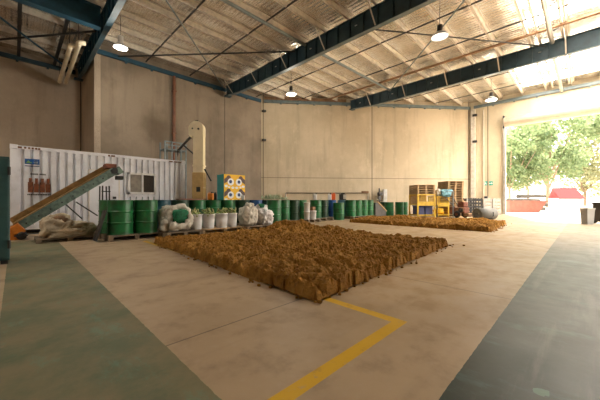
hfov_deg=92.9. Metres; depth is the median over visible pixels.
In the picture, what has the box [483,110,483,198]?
conduit
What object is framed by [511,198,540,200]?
log
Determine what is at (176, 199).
plank
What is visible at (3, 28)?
purlin
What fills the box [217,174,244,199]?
tall cabinet
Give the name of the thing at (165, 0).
brace
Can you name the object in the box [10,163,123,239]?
conveyor
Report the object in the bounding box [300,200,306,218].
drum
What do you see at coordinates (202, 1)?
purlin bridging
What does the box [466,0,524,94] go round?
purlin
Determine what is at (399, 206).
drum
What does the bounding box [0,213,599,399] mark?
floor
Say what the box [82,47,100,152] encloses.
wall
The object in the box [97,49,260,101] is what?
beam
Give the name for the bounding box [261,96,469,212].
wall
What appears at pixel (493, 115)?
wall
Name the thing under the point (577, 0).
purlin bridging
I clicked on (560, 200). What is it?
shed
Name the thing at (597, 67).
window
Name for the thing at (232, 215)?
pot
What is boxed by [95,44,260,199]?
wall
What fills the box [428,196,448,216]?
cage
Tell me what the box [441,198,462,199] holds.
pallet
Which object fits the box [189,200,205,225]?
drum
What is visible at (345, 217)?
pallet
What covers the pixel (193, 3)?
purlin
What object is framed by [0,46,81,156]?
wall
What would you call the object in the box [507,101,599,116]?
trim
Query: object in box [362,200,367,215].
drum
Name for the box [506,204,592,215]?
ground
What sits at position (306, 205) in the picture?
stack
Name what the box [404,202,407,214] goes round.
drum
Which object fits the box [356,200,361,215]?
drum
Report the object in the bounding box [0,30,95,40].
brace
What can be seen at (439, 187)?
pallet
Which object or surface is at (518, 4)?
purlin
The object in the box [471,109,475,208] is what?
post
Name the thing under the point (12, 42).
purlin
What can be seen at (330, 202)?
drum
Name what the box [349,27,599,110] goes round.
rafter
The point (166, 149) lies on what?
frame
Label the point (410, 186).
pallet
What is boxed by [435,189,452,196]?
tarp
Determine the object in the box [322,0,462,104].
purlin
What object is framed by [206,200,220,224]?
drum
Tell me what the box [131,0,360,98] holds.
purlin
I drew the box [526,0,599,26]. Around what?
window
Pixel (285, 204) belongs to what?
drum
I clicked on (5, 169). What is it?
tall cabinet
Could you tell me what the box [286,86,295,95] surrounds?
lamp
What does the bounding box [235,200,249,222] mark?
drum
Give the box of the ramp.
[374,201,386,215]
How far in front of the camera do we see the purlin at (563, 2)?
12.45 m
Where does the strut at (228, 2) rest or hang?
attached to the rafter at (385, 12)
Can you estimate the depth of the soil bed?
11.36 m
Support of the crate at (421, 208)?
on the cage at (414, 199)
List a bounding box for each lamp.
[113,15,127,50]
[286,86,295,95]
[431,5,448,41]
[485,92,496,101]
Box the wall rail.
[285,191,368,199]
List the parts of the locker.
locker door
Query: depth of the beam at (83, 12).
10.39 m
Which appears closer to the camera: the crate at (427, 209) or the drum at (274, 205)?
the drum at (274, 205)
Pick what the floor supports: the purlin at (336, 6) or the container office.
the container office
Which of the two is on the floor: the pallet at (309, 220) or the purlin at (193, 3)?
the pallet at (309, 220)
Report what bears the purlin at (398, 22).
on the rafter at (385, 12)
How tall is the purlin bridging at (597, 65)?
0.040 m
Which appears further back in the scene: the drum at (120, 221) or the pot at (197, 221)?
the pot at (197, 221)
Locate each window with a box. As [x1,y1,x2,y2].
[514,47,599,75]
[521,0,539,7]
[521,63,599,86]
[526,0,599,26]
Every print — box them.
[28,178,50,192]
[224,175,244,196]
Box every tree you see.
[506,114,599,206]
[506,121,555,198]
[506,121,557,193]
[545,133,599,205]
[575,132,599,181]
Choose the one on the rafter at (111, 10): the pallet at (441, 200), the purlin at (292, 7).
the purlin at (292, 7)
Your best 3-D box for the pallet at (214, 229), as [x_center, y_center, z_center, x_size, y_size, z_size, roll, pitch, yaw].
[-2.602,0.950,9.192,1.550,0.140,0.750,0,0,-45]
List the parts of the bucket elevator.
outlet spout, casing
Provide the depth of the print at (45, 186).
8.86 m
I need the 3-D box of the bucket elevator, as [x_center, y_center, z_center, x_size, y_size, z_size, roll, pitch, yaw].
[-4.378,-1.121,11.788,1.473,4.282,0.380,0,0,0]
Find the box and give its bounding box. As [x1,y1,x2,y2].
[339,193,345,199]
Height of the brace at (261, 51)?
0.075 m
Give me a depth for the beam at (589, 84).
19.31 m
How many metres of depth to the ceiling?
13.49 m
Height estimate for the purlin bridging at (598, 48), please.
0.040 m
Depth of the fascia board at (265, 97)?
20.99 m
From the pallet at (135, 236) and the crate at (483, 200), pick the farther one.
the crate at (483, 200)
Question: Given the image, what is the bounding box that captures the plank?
[176,199,206,199]
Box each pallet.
[34,232,100,243]
[100,231,162,241]
[158,228,202,236]
[198,226,245,233]
[237,224,268,228]
[303,219,320,222]
[316,217,333,220]
[344,216,364,218]
[409,185,434,187]
[409,187,434,189]
[409,189,434,191]
[409,192,434,193]
[438,181,463,183]
[438,183,463,185]
[438,186,462,188]
[440,188,462,189]
[441,195,462,197]
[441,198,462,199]
[441,200,463,201]
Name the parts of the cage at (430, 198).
post, plate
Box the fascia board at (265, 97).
[264,96,345,101]
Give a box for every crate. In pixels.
[412,205,423,214]
[424,206,431,213]
[463,198,474,212]
[470,198,481,211]
[479,199,491,207]
[492,199,500,214]
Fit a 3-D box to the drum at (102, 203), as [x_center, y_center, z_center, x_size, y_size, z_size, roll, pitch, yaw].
[-5.134,0.438,7.764,0.600,0.884,0.600,0,0,-9]
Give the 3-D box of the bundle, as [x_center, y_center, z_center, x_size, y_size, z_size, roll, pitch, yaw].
[-0.991,-0.136,11.108,0.501,0.230,0.432,0,0,-45]
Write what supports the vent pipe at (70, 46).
hanging from the ceiling
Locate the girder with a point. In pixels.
(544, 5)
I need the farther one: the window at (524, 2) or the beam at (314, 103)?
the beam at (314, 103)
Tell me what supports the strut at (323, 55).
attached to the rafter at (385, 12)
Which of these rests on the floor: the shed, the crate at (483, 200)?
the crate at (483, 200)
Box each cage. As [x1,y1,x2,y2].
[409,194,434,216]
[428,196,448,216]
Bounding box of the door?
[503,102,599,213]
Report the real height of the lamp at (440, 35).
1.258 m
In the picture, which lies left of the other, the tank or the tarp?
the tarp
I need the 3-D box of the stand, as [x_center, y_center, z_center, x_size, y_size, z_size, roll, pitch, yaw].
[8.707,0.245,16.390,0.500,1.550,0.300,0,0,-6]
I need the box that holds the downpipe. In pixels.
[171,76,176,159]
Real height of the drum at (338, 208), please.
0.884 m
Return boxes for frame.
[159,141,186,198]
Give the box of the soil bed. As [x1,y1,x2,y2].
[350,214,506,231]
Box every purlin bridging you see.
[145,0,204,61]
[190,0,296,75]
[256,0,482,96]
[302,0,581,98]
[394,48,599,101]
[434,65,599,103]
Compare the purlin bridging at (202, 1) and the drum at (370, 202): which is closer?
the purlin bridging at (202, 1)
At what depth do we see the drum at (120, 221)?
7.13 m
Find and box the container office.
[10,144,184,229]
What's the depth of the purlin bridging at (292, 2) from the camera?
12.73 m
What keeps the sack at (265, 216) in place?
on the pallet at (257, 226)
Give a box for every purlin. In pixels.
[0,0,283,98]
[0,25,83,53]
[0,36,79,62]
[86,0,337,100]
[111,22,310,99]
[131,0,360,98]
[179,0,388,102]
[229,0,413,103]
[274,0,438,104]
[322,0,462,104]
[370,0,482,103]
[424,4,502,98]
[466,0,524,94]
[513,0,548,89]
[561,0,573,84]
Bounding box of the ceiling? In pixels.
[0,0,599,102]
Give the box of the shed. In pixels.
[548,188,585,212]
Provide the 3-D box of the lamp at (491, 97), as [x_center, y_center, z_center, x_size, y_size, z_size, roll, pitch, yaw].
[12.091,-6.959,18.031,0.640,1.278,0.640,0,0,-45]
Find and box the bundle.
[269,194,280,198]
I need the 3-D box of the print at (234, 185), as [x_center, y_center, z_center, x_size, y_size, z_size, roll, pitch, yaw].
[-2.762,-0.299,12.083,1.010,1.460,0.001,0,0,-45]
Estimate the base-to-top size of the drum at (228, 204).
0.884 m
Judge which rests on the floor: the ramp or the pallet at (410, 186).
the ramp
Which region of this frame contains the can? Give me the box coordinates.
[208,192,213,199]
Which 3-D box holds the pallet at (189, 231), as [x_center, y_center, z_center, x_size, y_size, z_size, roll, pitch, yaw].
[-3.521,0.950,8.273,1.000,0.140,1.000,0,0,-45]
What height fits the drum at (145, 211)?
0.884 m
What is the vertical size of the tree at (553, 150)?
20.947 m
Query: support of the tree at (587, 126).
on the ground
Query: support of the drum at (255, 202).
on the pallet
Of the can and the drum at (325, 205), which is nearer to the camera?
the can
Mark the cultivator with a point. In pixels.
(462, 208)
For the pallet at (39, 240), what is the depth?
7.05 m
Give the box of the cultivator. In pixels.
[445,198,472,217]
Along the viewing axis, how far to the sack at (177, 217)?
7.86 m
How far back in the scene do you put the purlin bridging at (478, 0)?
13.33 m
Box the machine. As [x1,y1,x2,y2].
[377,188,382,201]
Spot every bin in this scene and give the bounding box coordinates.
[506,201,547,211]
[579,208,595,223]
[592,202,599,222]
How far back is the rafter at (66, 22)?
13.02 m
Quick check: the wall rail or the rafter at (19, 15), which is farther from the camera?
the wall rail
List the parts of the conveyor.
rail, frame, drive motor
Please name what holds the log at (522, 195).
on the log at (513, 199)
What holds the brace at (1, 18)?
attached to the rafter at (111, 10)
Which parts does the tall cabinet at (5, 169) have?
door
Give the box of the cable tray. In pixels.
[325,11,599,100]
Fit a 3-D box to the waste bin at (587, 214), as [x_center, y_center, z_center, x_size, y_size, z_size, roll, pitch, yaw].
[12.102,0.680,12.000,0.350,0.680,0.350,0,0,0]
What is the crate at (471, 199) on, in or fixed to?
on the floor
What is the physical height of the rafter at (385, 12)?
0.844 m
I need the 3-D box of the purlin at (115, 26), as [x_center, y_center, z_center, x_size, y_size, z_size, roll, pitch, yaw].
[-7.082,-7.485,13.141,22.369,0.210,0.150,0,0,-45]
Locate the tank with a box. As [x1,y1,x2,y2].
[472,208,497,218]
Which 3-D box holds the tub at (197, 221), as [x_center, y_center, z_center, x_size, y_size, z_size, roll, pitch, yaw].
[-3.127,0.655,8.611,0.352,0.450,0.354,0,0,-45]
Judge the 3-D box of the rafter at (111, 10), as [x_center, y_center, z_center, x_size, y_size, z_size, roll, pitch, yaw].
[-2.899,-7.002,6.435,1.509,0.844,27.000,0,0,-45]
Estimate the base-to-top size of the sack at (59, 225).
0.606 m
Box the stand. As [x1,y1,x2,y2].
[447,191,455,217]
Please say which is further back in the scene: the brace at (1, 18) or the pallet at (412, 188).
the pallet at (412, 188)
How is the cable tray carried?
hanging from the purlin at (474, 7)
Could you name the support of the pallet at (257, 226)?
on the floor
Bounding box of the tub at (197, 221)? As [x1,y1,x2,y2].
[191,214,202,229]
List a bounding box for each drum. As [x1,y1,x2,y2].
[98,200,106,233]
[107,200,133,234]
[134,200,157,232]
[158,200,170,225]
[171,200,188,206]
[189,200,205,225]
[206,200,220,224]
[221,200,235,212]
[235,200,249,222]
[250,200,261,205]
[266,200,281,222]
[281,200,289,220]
[290,200,299,219]
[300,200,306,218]
[310,200,321,217]
[322,200,328,217]
[328,200,335,216]
[333,203,344,219]
[337,200,344,215]
[345,200,355,216]
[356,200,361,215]
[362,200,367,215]
[368,200,373,214]
[384,202,393,215]
[395,202,403,214]
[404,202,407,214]
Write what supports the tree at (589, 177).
on the ground
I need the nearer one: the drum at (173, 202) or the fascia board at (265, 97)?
the drum at (173, 202)
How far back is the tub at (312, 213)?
12.97 m
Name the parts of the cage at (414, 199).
panel, panel, post, rail, rail, plate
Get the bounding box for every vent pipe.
[57,21,75,83]
[63,23,85,84]
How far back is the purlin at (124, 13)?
13.53 m
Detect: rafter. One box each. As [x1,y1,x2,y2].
[17,3,21,56]
[53,19,69,65]
[74,0,125,81]
[224,0,436,97]
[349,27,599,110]
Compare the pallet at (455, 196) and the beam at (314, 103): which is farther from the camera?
the beam at (314, 103)
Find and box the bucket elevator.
[177,120,211,198]
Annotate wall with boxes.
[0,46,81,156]
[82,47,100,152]
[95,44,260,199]
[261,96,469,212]
[470,76,599,213]
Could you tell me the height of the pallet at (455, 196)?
0.146 m
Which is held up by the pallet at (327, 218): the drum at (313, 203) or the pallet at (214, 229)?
the drum at (313, 203)
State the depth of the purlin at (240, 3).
12.67 m
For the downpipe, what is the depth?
16.22 m
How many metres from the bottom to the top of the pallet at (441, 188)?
0.146 m
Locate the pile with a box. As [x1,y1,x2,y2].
[154,219,464,303]
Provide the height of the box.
0.370 m
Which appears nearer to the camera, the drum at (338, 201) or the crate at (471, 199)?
the drum at (338, 201)
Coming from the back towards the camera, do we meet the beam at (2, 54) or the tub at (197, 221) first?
the beam at (2, 54)
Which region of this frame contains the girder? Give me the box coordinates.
[527,0,569,91]
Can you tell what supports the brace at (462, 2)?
attached to the rafter at (385, 12)
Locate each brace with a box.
[0,16,73,72]
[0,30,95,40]
[118,51,294,56]
[165,0,223,87]
[376,29,545,46]
[390,0,464,89]
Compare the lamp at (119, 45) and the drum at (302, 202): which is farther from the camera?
the drum at (302, 202)
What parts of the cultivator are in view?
fuel tank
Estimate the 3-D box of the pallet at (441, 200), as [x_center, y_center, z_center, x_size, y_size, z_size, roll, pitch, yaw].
[9.581,0.068,18.145,1.020,0.146,1.100,0,0,-6]
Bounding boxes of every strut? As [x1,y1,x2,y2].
[220,0,305,46]
[321,54,390,90]
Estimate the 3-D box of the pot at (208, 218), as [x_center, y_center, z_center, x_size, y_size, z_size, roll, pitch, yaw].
[-2.844,0.552,8.870,0.402,0.656,0.450,0,0,-45]
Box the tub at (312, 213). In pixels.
[310,210,316,218]
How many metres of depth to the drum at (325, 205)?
14.26 m
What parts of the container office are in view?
corner post, rail, rail, door frame, door, window sill, corner post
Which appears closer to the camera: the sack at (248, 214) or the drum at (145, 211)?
the drum at (145, 211)
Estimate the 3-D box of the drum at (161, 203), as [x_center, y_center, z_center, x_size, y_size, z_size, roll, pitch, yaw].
[-4.441,0.438,9.107,0.600,0.884,0.600,0,0,32]
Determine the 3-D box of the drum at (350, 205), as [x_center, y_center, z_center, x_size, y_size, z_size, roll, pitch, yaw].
[2.758,0.438,15.486,0.600,0.884,0.600,0,0,-7]
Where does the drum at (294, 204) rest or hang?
on the pallet
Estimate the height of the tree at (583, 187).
15.908 m
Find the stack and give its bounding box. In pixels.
[304,203,309,219]
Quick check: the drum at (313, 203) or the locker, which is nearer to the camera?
the drum at (313, 203)
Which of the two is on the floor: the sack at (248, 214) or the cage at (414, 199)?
the cage at (414, 199)
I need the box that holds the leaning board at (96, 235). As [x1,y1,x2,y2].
[93,210,106,240]
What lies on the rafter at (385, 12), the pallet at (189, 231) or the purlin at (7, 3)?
the purlin at (7, 3)
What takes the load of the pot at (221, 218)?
on the pallet at (214, 229)
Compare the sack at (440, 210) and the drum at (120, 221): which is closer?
the drum at (120, 221)
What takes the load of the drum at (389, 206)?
on the floor
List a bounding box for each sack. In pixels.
[39,213,96,237]
[158,203,193,231]
[238,202,257,225]
[255,203,273,224]
[432,208,443,213]
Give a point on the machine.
(379, 194)
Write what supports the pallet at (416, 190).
on the pallet at (409, 192)
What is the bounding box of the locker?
[382,189,386,201]
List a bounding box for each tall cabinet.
[0,156,10,263]
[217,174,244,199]
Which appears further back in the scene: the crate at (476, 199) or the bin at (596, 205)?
the crate at (476, 199)
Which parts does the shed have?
shed door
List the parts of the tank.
plate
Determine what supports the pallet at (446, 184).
on the pallet at (439, 187)
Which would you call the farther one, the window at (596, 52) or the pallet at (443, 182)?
the pallet at (443, 182)
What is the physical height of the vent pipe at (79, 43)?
1.415 m
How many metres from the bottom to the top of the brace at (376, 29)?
0.060 m
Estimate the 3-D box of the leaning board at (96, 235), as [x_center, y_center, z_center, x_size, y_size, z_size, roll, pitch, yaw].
[-4.920,0.625,7.009,0.257,0.753,0.330,0,0,-45]
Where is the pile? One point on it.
(313, 262)
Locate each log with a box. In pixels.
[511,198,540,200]
[520,193,545,197]
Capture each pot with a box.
[191,207,202,229]
[201,207,214,228]
[215,207,227,227]
[227,208,236,226]
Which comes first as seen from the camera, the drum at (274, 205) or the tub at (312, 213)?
the drum at (274, 205)
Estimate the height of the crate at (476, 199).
1.150 m
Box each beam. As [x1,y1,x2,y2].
[0,51,74,74]
[13,0,100,30]
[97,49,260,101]
[264,100,469,109]
[474,80,599,108]
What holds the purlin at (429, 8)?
on the rafter at (385, 12)
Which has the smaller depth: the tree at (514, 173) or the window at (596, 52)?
the window at (596, 52)
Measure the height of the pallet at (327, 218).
0.140 m
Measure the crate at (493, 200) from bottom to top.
1.120 m
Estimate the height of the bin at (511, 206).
1.000 m
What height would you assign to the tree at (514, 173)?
14.050 m

